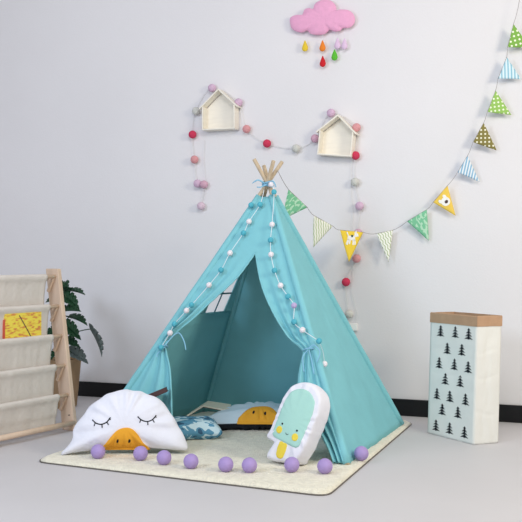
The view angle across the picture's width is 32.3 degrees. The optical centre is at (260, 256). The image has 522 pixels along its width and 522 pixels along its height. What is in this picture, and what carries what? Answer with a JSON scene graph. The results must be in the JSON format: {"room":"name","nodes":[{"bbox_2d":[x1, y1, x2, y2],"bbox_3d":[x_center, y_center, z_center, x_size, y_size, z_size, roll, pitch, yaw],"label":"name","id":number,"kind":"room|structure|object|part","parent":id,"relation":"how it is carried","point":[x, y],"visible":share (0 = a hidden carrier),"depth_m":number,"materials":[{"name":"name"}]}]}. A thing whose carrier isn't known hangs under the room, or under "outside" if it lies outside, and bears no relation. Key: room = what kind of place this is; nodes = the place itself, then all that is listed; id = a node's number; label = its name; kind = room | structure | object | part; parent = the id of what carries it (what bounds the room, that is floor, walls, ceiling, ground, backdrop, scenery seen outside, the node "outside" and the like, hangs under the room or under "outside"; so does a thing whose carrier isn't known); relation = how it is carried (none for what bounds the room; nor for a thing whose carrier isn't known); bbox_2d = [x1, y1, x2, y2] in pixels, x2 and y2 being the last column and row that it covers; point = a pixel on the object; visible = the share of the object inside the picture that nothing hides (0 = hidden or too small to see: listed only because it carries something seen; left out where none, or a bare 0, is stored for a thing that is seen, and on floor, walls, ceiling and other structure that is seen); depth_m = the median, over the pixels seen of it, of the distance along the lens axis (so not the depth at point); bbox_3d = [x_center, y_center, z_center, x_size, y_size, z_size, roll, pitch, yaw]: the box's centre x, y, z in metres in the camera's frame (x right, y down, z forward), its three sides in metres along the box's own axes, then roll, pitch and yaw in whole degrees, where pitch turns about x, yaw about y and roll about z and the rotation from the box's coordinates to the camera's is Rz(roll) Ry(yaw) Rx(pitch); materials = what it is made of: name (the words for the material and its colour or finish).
{"room":"children's room","nodes":[
{"label":"children's room","id":0,"kind":"room"},
{"bbox_2d":[50,357,80,408],"bbox_3d":[-1.262,0.797,5.720,0.236,0.306,0.236,0,0,0],"label":"pot","id":1,"kind":"object","parent":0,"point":[75,364],"depth_m":5.66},
{"bbox_2d":[0,0,521,404],"bbox_3d":[0.021,-0.550,5.763,9.500,3.000,0.120,0,0,20],"label":"wall","id":2,"kind":"structure","parent":0,"point":[98,98],"depth_m":5.73,"materials":[{"name":"paint"}]},
{"bbox_2d":[199,89,241,131],"bbox_3d":[-0.260,-0.942,5.759,0.269,0.260,0.075,0,0,20],"label":"shelf","id":3,"kind":"object","parent":2,"relation":"attached to","point":[222,114],"visible":1,"depth_m":5.78,"materials":[{"name":"beige wood"}]},
{"bbox_2d":[188,84,363,330],"bbox_3d":[0.077,-0.332,5.646,1.162,1.562,0.054,0,0,20],"label":"garland","id":4,"kind":"object","parent":2,"relation":"hanging from","point":[356,258],"visible":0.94,"depth_m":5.55,"materials":[{"name":"multicoloured fabric"}]},
{"bbox_2d":[78,381,521,422],"bbox_3d":[-0.002,0.900,5.700,9.500,0.100,0.014,0,0,20],"label":"baseboard","id":5,"kind":"structure","parent":2,"relation":"attached to","point":[405,407],"depth_m":5.37,"materials":[{"name":"black"}]},
{"bbox_2d":[290,0,354,66],"bbox_3d":[0.375,-1.374,5.531,0.417,0.414,0.060,0,0,20],"label":"mobile","id":6,"kind":"object","parent":2,"relation":"hanging from","point":[324,17],"visible":1,"depth_m":5.50,"materials":[{"name":"fabric"}]},
{"bbox_2d":[316,114,359,157],"bbox_3d":[0.468,-0.734,5.487,0.256,0.260,0.080,0,0,20],"label":"shelf","id":7,"kind":"object","parent":2,"relation":"attached to","point":[339,140],"visible":1,"depth_m":5.51,"materials":[{"name":"beige wood"}]},
{"bbox_2d":[277,0,521,261],"bbox_3d":[0.755,-0.779,5.149,1.479,1.617,0.445,0,0,-13],"label":"bunting","id":8,"kind":"object","parent":2,"relation":"hanging from","point":[293,205],"visible":0.99,"depth_m":5.17,"materials":[{"name":"fabric"},{"name":"string"}]},
{"bbox_2d":[0,396,521,521],"bbox_3d":[0.000,1.000,3.000,12.000,0.100,12.000,0,0,0],"label":"floor","id":9,"kind":"structure","parent":0,"point":[420,476],"depth_m":3.65,"materials":[{"name":"paint"}]},
{"bbox_2d":[0,269,76,440],"bbox_3d":[-1.276,0.507,4.707,0.222,0.885,0.668,0,0,33],"label":"bookshelf","id":10,"kind":"object","parent":9,"relation":"on","point":[28,404],"visible":0.99,"depth_m":4.78,"materials":[{"name":"beige fabric"}]},
{"bbox_2d":[2,312,40,338],"bbox_3d":[-1.260,0.435,4.752,0.020,0.280,0.256,0,0,33],"label":"picture book","id":11,"kind":"object","parent":10,"relation":"in","point":[15,325],"visible":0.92,"depth_m":4.74,"materials":[{"name":"yellow paper"}]},
{"bbox_3d":[-1.198,0.906,4.655,0.030,0.029,0.640,0,0,33],"label":"foot rail","id":12,"kind":"part","parent":10,"relation":"part of","materials":[{"name":"brown wood"}]},
{"bbox_3d":[-1.267,0.435,4.701,0.021,0.020,0.616,0,0,33],"label":"rod","id":13,"kind":"part","parent":10,"relation":"part of","materials":[{"name":"brown wood"}]},
{"bbox_3d":[-1.102,0.507,4.975,0.222,0.885,0.028,0,0,33],"label":"post","id":14,"kind":"part","parent":10,"relation":"part of","materials":[{"name":"brown wood"}]},
{"bbox_3d":[-1.247,0.596,4.688,0.021,0.020,0.616,0,0,33],"label":"rod","id":15,"kind":"part","parent":10,"relation":"part of","materials":[{"name":"brown wood"}]},
{"bbox_3d":[-1.228,0.756,4.675,0.021,0.020,0.616,0,0,33],"label":"rod","id":16,"kind":"part","parent":10,"relation":"part of","materials":[{"name":"brown wood"}]},
{"bbox_2d":[45,280,103,408],"bbox_3d":[-1.195,0.546,5.580,0.294,0.808,0.542,0,0,-36],"label":"monstera","id":17,"kind":"object","parent":9,"relation":"on","point":[77,354],"visible":0.58,"depth_m":5.55,"materials":[{"name":"green plant"}]},
{"bbox_2d":[39,411,411,495],"bbox_3d":[-0.072,0.939,4.655,1.443,0.021,1.780,0,0,22],"label":"rug","id":18,"kind":"object","parent":9,"relation":"on","point":[238,444],"visible":0.51,"depth_m":4.06,"materials":[{"name":"beige carpet"}]},
{"bbox_2d":[91,444,104,458],"bbox_3d":[-0.755,0.900,4.167,0.067,0.067,0.067,0,0,0],"label":"ball","id":19,"kind":"object","parent":18,"relation":"on","point":[97,451],"visible":1,"depth_m":4.14,"materials":[{"name":"purple fabric"}]},
{"bbox_2d":[61,389,187,454],"bbox_3d":[-0.646,0.784,4.276,0.596,0.302,0.145,0,0,-4],"label":"cushion","id":20,"kind":"object","parent":18,"relation":"on","point":[125,419],"visible":0.98,"depth_m":4.23,"materials":[{"name":"white fabric"}]},
{"bbox_2d":[148,387,168,396],"bbox_3d":[-0.533,0.679,4.420,0.153,0.087,0.094,0,0,0],"label":"closed book","id":21,"kind":"object","parent":20,"relation":"on","point":[163,390],"visible":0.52,"depth_m":4.38,"materials":[{"name":"brown paper"}]},
{"bbox_2d":[133,446,147,460],"bbox_3d":[-0.552,0.900,4.127,0.067,0.067,0.067,0,0,0],"label":"ball","id":22,"kind":"object","parent":18,"relation":"on","point":[140,453],"visible":1,"depth_m":4.10,"materials":[{"name":"purple fabric"}]},
{"bbox_2d":[157,450,170,464],"bbox_3d":[-0.435,0.900,4.040,0.067,0.067,0.067,0,0,0],"label":"ball","id":23,"kind":"object","parent":18,"relation":"on","point":[164,456],"visible":1,"depth_m":4.02,"materials":[{"name":"purple fabric"}]},
{"bbox_2d":[183,453,198,468],"bbox_3d":[-0.308,0.900,3.967,0.067,0.067,0.067,0,0,0],"label":"ball","id":24,"kind":"object","parent":18,"relation":"on","point":[191,460],"visible":1,"depth_m":3.94,"materials":[{"name":"purple fabric"}]},
{"bbox_2d":[174,416,222,439],"bbox_3d":[-0.345,0.879,4.630,0.271,0.114,0.187,0,0,-16],"label":"cushion","id":25,"kind":"object","parent":18,"relation":"on","point":[192,427],"visible":0.81,"depth_m":4.57,"materials":[{"name":"blue fabric"}]},
{"bbox_2d":[218,456,233,471],"bbox_3d":[-0.153,0.900,3.908,0.067,0.067,0.067,0,0,0],"label":"ball","id":26,"kind":"object","parent":18,"relation":"on","point":[225,464],"visible":1,"depth_m":3.88,"materials":[{"name":"purple fabric"}]},
{"bbox_2d":[210,401,279,430],"bbox_3d":[-0.007,0.870,4.941,0.681,0.131,0.341,0,0,0],"label":"cushion","id":27,"kind":"object","parent":18,"relation":"on","point":[249,415],"visible":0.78,"depth_m":4.82,"materials":[{"name":"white fabric"}]},
{"bbox_2d":[187,401,230,415],"bbox_3d":[-0.285,0.844,4.984,0.243,0.067,0.172,0,0,0],"label":"open book","id":28,"kind":"object","parent":27,"relation":"on","point":[209,404],"visible":0.86,"depth_m":4.95,"materials":[{"name":"beige paper"}]},
{"bbox_2d":[242,457,256,472],"bbox_3d":[-0.050,0.900,3.893,0.067,0.067,0.067,0,0,0],"label":"ball","id":29,"kind":"object","parent":18,"relation":"on","point":[249,465],"visible":1,"depth_m":3.87,"materials":[{"name":"purple fabric"}]},
{"bbox_2d":[123,158,403,464],"bbox_3d":[-0.038,0.208,4.758,1.376,1.458,1.074,0,0,22],"label":"tent","id":30,"kind":"object","parent":18,"relation":"on","point":[251,350],"visible":0.86,"depth_m":4.72,"materials":[{"name":"teal fabric"}]},
{"bbox_3d":[-0.326,0.309,4.835,0.624,1.247,1.037,0,0,30],"label":"panel","id":31,"kind":"part","parent":30,"relation":"part of","materials":[{"name":"fabric"}]},
{"bbox_3d":[-0.234,0.308,4.391,1.239,1.252,0.725,0,0,0],"label":"panel","id":32,"kind":"part","parent":30,"relation":"part of","materials":[{"name":"fabric"}]},
{"bbox_2d":[158,182,326,366],"bbox_3d":[-0.047,0.064,4.574,0.886,0.919,0.368,0,0,20],"label":"garland","id":33,"kind":"object","parent":30,"relation":"hanging from","point":[259,204],"visible":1,"depth_m":4.58,"materials":[{"name":"teal"}]},
{"bbox_3d":[0.137,0.311,5.005,1.207,1.254,0.459,0,0,22],"label":"panel","id":34,"kind":"part","parent":30,"relation":"part of","materials":[{"name":"fabric"}]},
{"bbox_3d":[0.017,-0.385,4.755,0.129,0.045,0.096,0,0,0],"label":"cord","id":35,"kind":"part","parent":30,"relation":"part of","materials":[{"name":"blue fabric"}]},
{"bbox_3d":[0.321,0.310,4.621,0.574,1.252,1.033,0,0,22],"label":"panel","id":36,"kind":"part","parent":30,"relation":"part of","materials":[{"name":"fabric"}]},
{"bbox_2d":[284,457,299,472],"bbox_3d":[0.134,0.900,3.904,0.067,0.067,0.067,0,0,0],"label":"ball","id":37,"kind":"object","parent":18,"relation":"on","point":[291,464],"visible":1,"depth_m":3.88,"materials":[{"name":"purple fabric"}]},
{"bbox_2d":[267,382,329,464],"bbox_3d":[0.168,0.751,4.069,0.261,0.369,0.202,0,0,33],"label":"cushion","id":38,"kind":"object","parent":18,"relation":"on","point":[296,430],"visible":0.98,"depth_m":4.01,"materials":[{"name":"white fabric"}]},
{"bbox_2d":[276,441,286,458],"bbox_3d":[0.092,0.861,4.010,0.056,0.076,0.019,0,0,31],"label":"print","id":39,"kind":"object","parent":38,"relation":"attached to","point":[281,446],"depth_m":4.01,"materials":[{"name":"yellow fabric"}]},
{"bbox_2d":[273,389,314,447],"bbox_3d":[0.148,0.718,4.027,0.190,0.250,0.088,0,0,39],"label":"print","id":40,"kind":"object","parent":38,"relation":"attached to","point":[294,422],"depth_m":4.01,"materials":[{"name":"teal fabric"}]},
{"bbox_2d":[317,458,332,473],"bbox_3d":[0.275,0.900,3.874,0.067,0.067,0.067,0,0,0],"label":"ball","id":41,"kind":"object","parent":18,"relation":"on","point":[324,466],"visible":1,"depth_m":3.85,"materials":[{"name":"purple fabric"}]},
{"bbox_2d":[354,446,368,460],"bbox_3d":[0.460,0.900,4.127,0.067,0.067,0.067,0,0,0],"label":"ball","id":42,"kind":"object","parent":18,"relation":"on","point":[361,453],"visible":1,"depth_m":4.10,"materials":[{"name":"purple fabric"}]},
{"bbox_2d":[428,312,502,444],"bbox_3d":[1.065,0.623,4.726,0.165,0.652,0.394,0,0,-29],"label":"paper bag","id":43,"kind":"object","parent":9,"relation":"on","point":[464,366],"visible":1,"depth_m":4.62,"materials":[{"name":"white paper"}]}
]}

